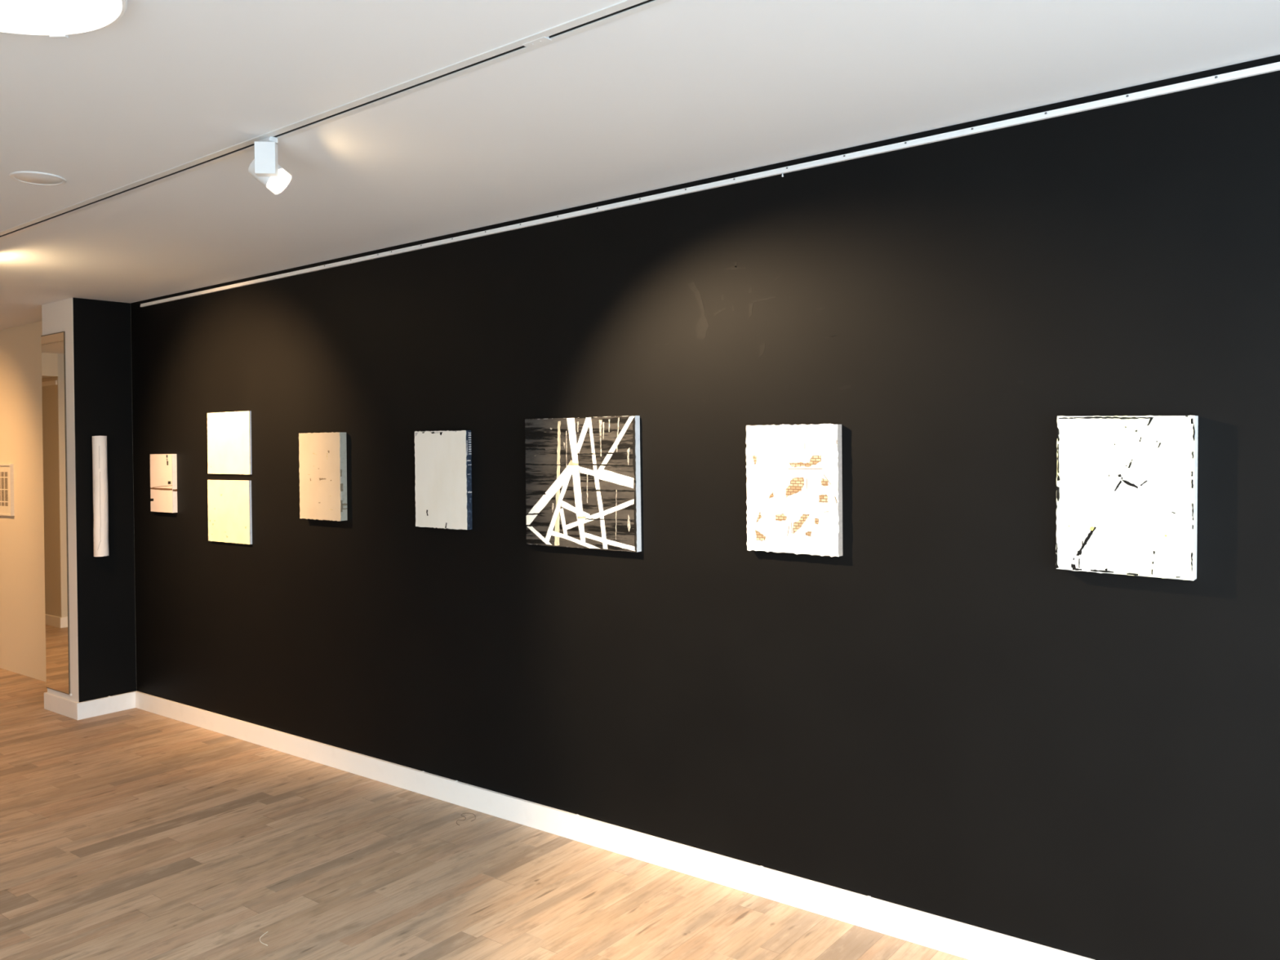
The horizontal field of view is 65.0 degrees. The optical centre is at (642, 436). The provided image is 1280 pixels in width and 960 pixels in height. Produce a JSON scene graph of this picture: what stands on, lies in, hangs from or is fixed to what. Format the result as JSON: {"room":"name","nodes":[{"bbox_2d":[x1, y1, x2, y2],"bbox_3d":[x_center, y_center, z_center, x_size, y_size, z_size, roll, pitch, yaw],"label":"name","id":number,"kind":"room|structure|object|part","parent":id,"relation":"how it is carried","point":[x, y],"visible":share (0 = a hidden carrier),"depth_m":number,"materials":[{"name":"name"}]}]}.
{"room":"museum","nodes":[
{"label":"museum","id":0,"kind":"room"},
{"bbox_2d":[41,297,136,702],"bbox_3d":[-3.530,0.439,6.418,0.451,2.576,0.348,-2,-1,38],"label":"wall pillar","id":1,"kind":"structure","parent":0,"point":[103,655],"depth_m":6.26,"materials":[{"name":"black paint"}]},
{"bbox_2d":[40,331,71,695],"bbox_3d":[-3.676,0.475,6.307,0.356,2.248,0.008,-2,-1,38],"label":"wall mirror","id":2,"kind":"object","parent":1,"relation":"attached to","point":[53,345],"visible":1,"depth_m":6.30,"materials":[{"name":"clear glass"}]},
{"bbox_2d":[44,690,137,719],"bbox_3d":[-3.510,1.674,6.401,0.482,0.106,0.364,-2,-1,38],"label":"baseboard","id":3,"kind":"structure","parent":1,"relation":"attached to","point":[58,704],"depth_m":6.25,"materials":[{"name":"white paint"}]},
{"bbox_2d":[92,435,108,556],"bbox_3d":[-3.348,0.366,6.215,0.083,0.744,0.083,-2,-1,38],"label":"painting","id":4,"kind":"object","parent":1,"relation":"attached to","point":[100,506],"visible":1,"depth_m":6.18},
{"bbox_2d":[0,667,968,959],"bbox_3d":[-4.506,1.779,4.429,16.400,0.100,5.300,-2,-1,38],"label":"floor","id":5,"kind":"structure","parent":0,"point":[135,833],"depth_m":3.81,"materials":[{"name":"brown wood"}]},
{"bbox_2d":[0,54,1279,959],"bbox_3d":[-3.075,0.430,6.391,16.300,2.576,0.232,-2,-1,38],"label":"wall","id":6,"kind":"structure","parent":0,"point":[935,715],"depth_m":3.41,"materials":[{"name":"black paint"}]},
{"bbox_2d":[0,463,13,515],"bbox_3d":[-4.907,0.402,7.657,0.544,0.387,0.024,-2,-1,38],"label":"framed print","id":7,"kind":"object","parent":6,"relation":"attached to","point":[6,470],"visible":1,"depth_m":7.55,"materials":[{"name":"white paper"}]},
{"bbox_2d":[150,453,177,512],"bbox_3d":[-2.926,0.283,6.147,0.271,0.355,0.030,-1,0,38],"label":"painting","id":8,"kind":"object","parent":6,"relation":"attached to","point":[163,467],"visible":1,"depth_m":6.12,"materials":[{"name":"white fabric"}]},
{"bbox_2d":[207,480,252,544],"bbox_3d":[-2.340,0.423,5.700,0.439,0.355,0.016,-1,-1,38],"label":"painting","id":9,"kind":"object","parent":6,"relation":"attached to","point":[229,501],"visible":1,"depth_m":5.68,"materials":[{"name":"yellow fabric"}]},
{"bbox_2d":[207,410,252,474],"bbox_3d":[-2.343,0.035,5.702,0.446,0.354,0.013,-1,0,38],"label":"painting","id":10,"kind":"object","parent":6,"relation":"attached to","point":[228,433],"visible":1,"depth_m":5.69,"materials":[{"name":"white fabric"}]},
{"bbox_2d":[298,431,347,520],"bbox_3d":[-1.629,0.201,5.129,0.354,0.446,0.041,-1,0,38],"label":"painting","id":11,"kind":"object","parent":6,"relation":"attached to","point":[322,456],"visible":1,"depth_m":5.09,"materials":[{"name":"grey fabric"}]},
{"bbox_2d":[414,430,472,529],"bbox_3d":[-0.906,0.194,4.570,0.352,0.444,0.032,-1,0,38],"label":"painting","id":12,"kind":"object","parent":6,"relation":"attached to","point":[442,459],"visible":1,"depth_m":4.54,"materials":[{"name":"grey fabric"}]},
{"bbox_2d":[524,415,641,551],"bbox_3d":[-0.248,0.185,4.056,0.591,0.527,0.032,-1,0,38],"label":"painting","id":13,"kind":"object","parent":6,"relation":"attached to","point":[583,474],"visible":1,"depth_m":4.03,"materials":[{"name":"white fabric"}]},
{"bbox_2d":[135,691,1093,959],"bbox_3d":[-0.026,1.583,3.904,8.084,0.105,0.016,-2,-1,38],"label":"baseboard","id":14,"kind":"structure","parent":6,"relation":"attached to","point":[970,942],"depth_m":3.81,"materials":[{"name":"white paint"}]},
{"bbox_2d":[140,62,1279,306],"bbox_3d":[-0.041,-0.909,3.901,7.898,0.019,0.012,-2,-1,38],"label":"rail","id":15,"kind":"object","parent":6,"relation":"attached to","point":[1273,67],"visible":1,"depth_m":3.38,"materials":[{"name":"white metal"}]},
{"bbox_2d":[745,423,842,556],"bbox_3d":[0.519,0.179,3.457,0.361,0.446,0.034,0,0,38],"label":"painting","id":16,"kind":"object","parent":6,"relation":"attached to","point":[794,473],"visible":1,"depth_m":3.43,"materials":[{"name":"fabric"}]},
{"bbox_2d":[1055,415,1198,580],"bbox_3d":[1.346,0.162,2.803,0.354,0.442,0.048,1,1,38],"label":"painting","id":17,"kind":"object","parent":6,"relation":"attached to","point":[1126,492],"visible":1,"depth_m":2.77,"materials":[{"name":"white fabric"}]},
{"bbox_2d":[0,0,1279,329],"bbox_3d":[-2.834,-0.950,3.107,12.024,0.126,5.300,-2,-1,38],"label":"ceiling","id":18,"kind":"structure","parent":0,"point":[673,92],"depth_m":2.83,"materials":[{"name":"white paint"}]},
{"bbox_3d":[-2.108,-0.900,3.510,0.145,0.002,0.145,-1,-1,28],"label":"plate","id":19,"kind":"part","parent":18,"relation":"part of","materials":[{"name":"white metal"}]},
{"bbox_2d":[0,0,127,39],"bbox_3d":[-1.315,-0.914,2.002,0.516,0.037,0.516,-2,-1,38],"label":"recessed light","id":20,"kind":"object","parent":18,"relation":"in","point":[57,19],"visible":1,"depth_m":2.14,"materials":[{"name":"white plastic"}]},
{"bbox_2d":[0,0,671,239],"bbox_3d":[-2.432,-0.912,4.110,10.824,0.050,0.062,-2,-1,38],"label":"track","id":21,"kind":"object","parent":18,"relation":"attached to","point":[625,8],"visible":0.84,"depth_m":2.77,"materials":[{"name":"white metal"}]},
{"bbox_2d":[248,136,291,194],"bbox_3d":[-1.167,-0.844,3.138,0.128,0.162,0.121,-1,-1,-7],"label":"track spotlight","id":22,"kind":"object","parent":21,"relation":"hanging from","point":[264,167],"visible":1,"depth_m":3.10,"materials":[{"name":"white metal"}]}
]}

